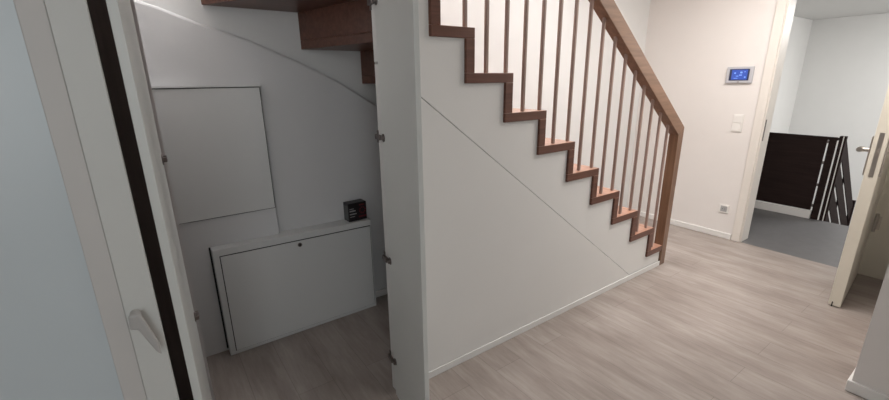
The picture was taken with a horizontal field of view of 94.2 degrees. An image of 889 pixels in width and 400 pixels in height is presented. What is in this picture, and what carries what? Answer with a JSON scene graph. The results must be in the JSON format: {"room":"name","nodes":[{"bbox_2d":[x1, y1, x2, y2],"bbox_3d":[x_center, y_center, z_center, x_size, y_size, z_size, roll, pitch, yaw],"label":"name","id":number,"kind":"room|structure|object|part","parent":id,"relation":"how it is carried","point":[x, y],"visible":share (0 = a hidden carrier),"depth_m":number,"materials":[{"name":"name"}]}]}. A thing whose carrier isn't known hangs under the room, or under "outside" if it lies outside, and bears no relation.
{"room":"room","nodes":[
{"label":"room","id":0,"kind":"room"},
{"bbox_2d":[130,0,214,399],"bbox_3d":[-1.183,-0.165,1.693,0.050,2.400,0.900,-12,20,-34],"label":"wall","id":1,"kind":"structure","parent":0,"point":[131,1],"depth_m":1.36,"materials":[{"name":"white paint"}]},
{"bbox_2d":[134,0,650,290],"bbox_3d":[-0.230,-1.884,2.547,5.900,5.200,0.150,-12,20,-34],"label":"wall","id":2,"kind":"structure","parent":0,"point":[324,153],"depth_m":2.55,"materials":[{"name":"white paint"}]},
{"bbox_2d":[376,287,387,297],"bbox_3d":[-0.342,0.647,3.072,0.470,0.050,0.013,-12,20,-34],"label":"baseboard","id":3,"kind":"structure","parent":2,"relation":"attached to","point":[381,292],"depth_m":2.99,"materials":[{"name":"white paint"}]},
{"bbox_2d":[206,208,882,399],"bbox_3d":[1.224,0.907,2.375,7.115,0.100,6.500,-12,20,-34],"label":"floor","id":4,"kind":"structure","parent":0,"point":[720,318],"depth_m":2.42,"materials":[{"name":"beige laminate"}]},
{"bbox_2d":[0,0,178,399],"bbox_3d":[-1.053,0.292,0.730,0.894,2.042,0.082,-12,20,-34],"label":"door","id":5,"kind":"structure","parent":4,"relation":"on","point":[80,319],"depth_m":0.86,"materials":[{"name":"white paint"}]},
{"bbox_3d":[-0.695,0.314,0.957,0.046,0.116,0.012,-12,20,-34],"label":"handle","id":6,"kind":"part","parent":5,"relation":"part of","materials":[{"name":"grey paint"}]},
{"bbox_2d":[151,84,278,356],"bbox_3d":[-1.181,0.138,2.282,0.494,1.490,0.052,-12,20,-34],"label":"cabinet","id":7,"kind":"object","parent":4,"relation":"on","point":[214,139],"visible":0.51,"depth_m":2.18,"materials":[{"name":"white paint"}]},
{"bbox_3d":[-1.178,-0.238,2.158,0.479,0.668,0.007,-12,20,-34],"label":"door","id":8,"kind":"part","parent":7,"relation":"part of","materials":[{"name":"white metal"}]},
{"bbox_2d":[208,218,375,355],"bbox_3d":[-0.881,0.492,2.559,0.928,0.647,0.122,-12,20,-34],"label":"base cabinet","id":9,"kind":"object","parent":4,"relation":"on","point":[271,288],"visible":0.98,"depth_m":2.47,"materials":[{"name":"white metal"}]},
{"bbox_2d":[343,199,366,221],"bbox_3d":[-0.581,0.067,2.682,0.127,0.120,0.075,-13,20,-37],"label":"cardboard box","id":10,"kind":"object","parent":9,"relation":"on","point":[354,210],"visible":1,"depth_m":2.65,"materials":[{"name":"black cardboard"}]},
{"bbox_2d":[344,205,348,219],"bbox_3d":[-0.631,0.080,2.646,0.001,0.092,0.058,-13,20,-37],"label":"print","id":11,"kind":"object","parent":10,"relation":"attached to","point":[346,207],"depth_m":2.64},
{"bbox_2d":[359,203,365,216],"bbox_3d":[-0.533,0.066,2.673,0.054,0.086,0.001,-13,20,-37],"label":"print","id":12,"kind":"object","parent":10,"relation":"attached to","point":[362,206],"depth_m":2.67},
{"bbox_2d":[201,0,661,389],"bbox_3d":[0.293,-0.302,2.702,2.942,2.062,0.970,-12,20,-34],"label":"wall","id":13,"kind":"structure","parent":4,"relation":"on","point":[518,237],"depth_m":2.19,"materials":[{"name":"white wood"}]},
{"bbox_3d":[0.591,0.029,2.443,2.083,1.564,0.059,-12,20,-34],"label":"panel","id":14,"kind":"part","parent":13,"relation":"part of","materials":[{"name":"white paint"}]},
{"bbox_3d":[0.743,-0.151,2.511,2.468,1.869,0.051,-12,20,-34],"label":"panel","id":15,"kind":"part","parent":13,"relation":"part of","materials":[{"name":"white paint"}]},
{"bbox_3d":[0.780,0.734,2.740,2.458,0.040,0.007,-12,20,-34],"label":"skirting","id":16,"kind":"part","parent":13,"relation":"part of","materials":[{"name":"white paint"}]},
{"bbox_2d":[462,0,683,264],"bbox_3d":[0.859,-0.662,2.445,2.338,2.883,0.070,-12,20,-34],"label":"stair railing","id":17,"kind":"object","parent":13,"relation":"on","point":[608,12],"visible":0.95,"depth_m":2.60,"materials":[{"name":"brown wood"}]},
{"bbox_3d":[0.851,-1.179,2.294,2.337,1.806,0.070,-12,20,-34],"label":"handrail","id":18,"kind":"part","parent":17,"relation":"part of","materials":[{"name":"brown wood"}]},
{"bbox_3d":[1.790,-0.015,3.317,0.077,1.130,0.070,-12,20,-34],"label":"newel post","id":19,"kind":"part","parent":17,"relation":"part of","materials":[{"name":"brown wood"}]},
{"bbox_2d":[754,200,811,218],"bbox_3d":[3.592,0.008,5.033,0.050,0.087,1.368,-12,20,-34],"label":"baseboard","id":20,"kind":"structure","parent":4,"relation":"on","point":[774,207],"depth_m":4.67,"materials":[{"name":"white paint"}]},
{"bbox_2d":[756,132,839,219],"bbox_3d":[3.612,-0.375,4.886,0.040,0.900,1.432,-12,20,-34],"label":"guard","id":21,"kind":"object","parent":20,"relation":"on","point":[792,163],"visible":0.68,"depth_m":4.52,"materials":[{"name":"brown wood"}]},
{"bbox_3d":[3.607,-0.779,4.768,0.040,0.030,1.432,-12,20,-34],"label":"rail","id":22,"kind":"part","parent":21,"relation":"part of","materials":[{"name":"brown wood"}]},
{"bbox_3d":[4.005,-0.205,4.362,0.030,0.855,0.060,-12,20,-34],"label":"post","id":23,"kind":"part","parent":21,"relation":"part of","materials":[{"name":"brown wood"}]},
{"bbox_2d":[819,136,855,225],"bbox_3d":[4.572,0.303,4.841,1.290,2.201,0.055,-12,20,-34],"label":"stair railing","id":24,"kind":"object","parent":4,"relation":"attached to","point":[836,181],"visible":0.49,"depth_m":4.46,"materials":[{"name":"black metal"}]},
{"bbox_3d":[5.086,0.605,5.298,0.050,1.250,0.040,-12,20,-34],"label":"post","id":25,"kind":"part","parent":24,"relation":"part of","materials":[{"name":"brown wood"}]},
{"bbox_2d":[627,0,776,239],"bbox_3d":[3.530,-1.840,2.226,0.150,5.200,4.800,-12,20,-34],"label":"wall","id":26,"kind":"structure","parent":0,"point":[691,45],"depth_m":3.94,"materials":[{"name":"white paint"}]},
{"bbox_2d":[640,211,730,239],"bbox_3d":[2.415,0.234,4.357,0.014,0.055,1.080,-12,20,-34],"label":"baseboard","id":27,"kind":"structure","parent":26,"relation":"attached to","point":[643,214],"depth_m":4.17,"materials":[{"name":"white paint"}]},
{"bbox_2d":[718,204,728,213],"bbox_3d":[2.667,0.083,3.941,0.014,0.082,0.082,-12,20,-34],"label":"power outlet","id":28,"kind":"object","parent":26,"relation":"attached to","point":[723,208],"visible":1,"depth_m":3.94,"materials":[{"name":"white plastic"}]},
{"bbox_2d":[731,114,743,131],"bbox_3d":[2.647,-0.693,3.730,0.013,0.156,0.083,-12,20,-34],"label":"light switch","id":29,"kind":"object","parent":26,"relation":"attached to","point":[737,123],"visible":1,"depth_m":3.73,"materials":[{"name":"white plastic"}]},
{"bbox_2d":[725,66,754,82],"bbox_3d":[2.608,-1.106,3.647,0.027,0.140,0.206,-12,20,-34],"label":"thermostat","id":30,"kind":"object","parent":26,"relation":"attached to","point":[744,74],"visible":1,"depth_m":3.63,"materials":[{"name":"grey plastic"}]},
{"bbox_2d":[731,0,888,279],"bbox_3d":[3.094,-0.572,3.258,0.181,2.200,1.065,-12,20,-34],"label":"door frame","id":31,"kind":"structure","parent":26,"relation":"attached to","point":[875,259],"depth_m":3.48,"materials":[{"name":"white paint"}]},
{"bbox_3d":[2.738,-0.667,3.602,0.016,2.200,0.070,-12,20,-34],"label":"casing","id":32,"kind":"part","parent":31,"relation":"part of","materials":[{"name":"white paint"}]},
{"bbox_3d":[3.282,-0.461,2.867,0.016,2.200,0.185,-12,20,-34],"label":"casing","id":33,"kind":"part","parent":31,"relation":"part of","materials":[{"name":"beige paint"}]},
{"bbox_2d":[828,86,888,306],"bbox_3d":[2.918,-0.356,2.705,0.794,2.100,0.204,-12,20,-34],"label":"door","id":34,"kind":"structure","parent":26,"relation":"in","point":[876,166],"depth_m":2.62,"materials":[{"name":"beige paint"}]},
{"bbox_3d":[2.629,-0.322,2.581,0.137,0.032,0.066,-14,21,-38],"label":"handle","id":35,"kind":"part","parent":34,"relation":"part of","materials":[{"name":"silver metal"}]},
{"bbox_3d":[2.608,-0.273,2.538,0.040,0.240,0.009,-14,21,-38],"label":"handle plate","id":36,"kind":"part","parent":34,"relation":"part of","materials":[{"name":"silver metal"}]},
{"bbox_3d":[2.607,-0.269,2.490,0.003,0.270,0.022,-14,21,-38],"label":"forend plate","id":37,"kind":"part","parent":34,"relation":"part of","materials":[{"name":"silver metal"}]},
{"bbox_3d":[2.653,-0.258,2.486,0.040,0.240,0.009,-14,21,-38],"label":"handle plate","id":38,"kind":"part","parent":34,"relation":"part of","materials":[{"name":"silver metal"}]},
{"bbox_2d":[770,16,812,132],"bbox_3d":[4.219,-0.340,6.348,5.030,5.200,0.120,-12,20,-34],"label":"wall","id":39,"kind":"structure","parent":0,"point":[801,27],"depth_m":7.01,"materials":[{"name":"white paint"}]},
{"bbox_2d":[788,13,888,225],"bbox_3d":[7.924,-0.173,5.606,0.120,5.200,5.660,-12,20,-34],"label":"wall","id":40,"kind":"structure","parent":0,"point":[844,81],"depth_m":6.86,"materials":[{"name":"white paint"}]},
{"bbox_2d":[794,0,888,19],"bbox_3d":[5.863,-2.085,3.503,5.150,0.100,5.600,-12,20,-34],"label":"ceiling","id":41,"kind":"structure","parent":0,"point":[808,9],"depth_m":5.84,"materials":[{"name":"white paint"}]},
{"bbox_2d":[852,264,888,395],"bbox_3d":[3.432,-0.154,1.180,1.750,2.550,2.531,-12,20,-34],"label":"wall","id":42,"kind":"structure","parent":0,"point":[872,368],"depth_m":1.93,"materials":[{"name":"white paint"}]},
{"bbox_2d":[845,368,888,399],"bbox_3d":[3.409,1.030,1.569,1.764,0.060,2.445,-12,20,-34],"label":"baseboard","id":43,"kind":"structure","parent":42,"relation":"attached to","point":[851,386],"depth_m":1.99,"materials":[{"name":"white paint"}]},
{"bbox_3d":[-1.482,-0.012,0.914,1.165,2.550,0.040,-12,20,-34],"label":"wall","id":44,"kind":"structure","parent":0,"visible":0},
{"bbox_2d":[87,0,193,399],"bbox_3d":[-0.950,-0.050,1.289,0.131,2.400,0.055,-12,20,-34],"label":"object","id":45,"kind":"structure","parent":44,"relation":"attached to","point":[98,10],"depth_m":1.26,"materials":[{"name":"black rubber"}]},
{"bbox_2d":[106,0,211,399],"bbox_3d":[-0.772,0.196,1.200,0.033,1.948,0.375,-10,19,-30],"label":"door","id":46,"kind":"structure","parent":44,"relation":"in","point":[120,11],"depth_m":1.03,"materials":[{"name":"white paint"}]},
{"bbox_3d":[-0.556,-1.156,1.260,0.830,0.570,0.050,-12,20,-34],"label":"lintel","id":47,"kind":"object","parent":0,"visible":0},
{"bbox_2d":[367,0,429,399],"bbox_3d":[-0.173,0.062,1.634,0.037,1.948,0.414,-10,18,-28],"label":"door","id":48,"kind":"structure","parent":47,"relation":"attached to","point":[397,21],"depth_m":1.55,"materials":[{"name":"white paint"}]}
]}

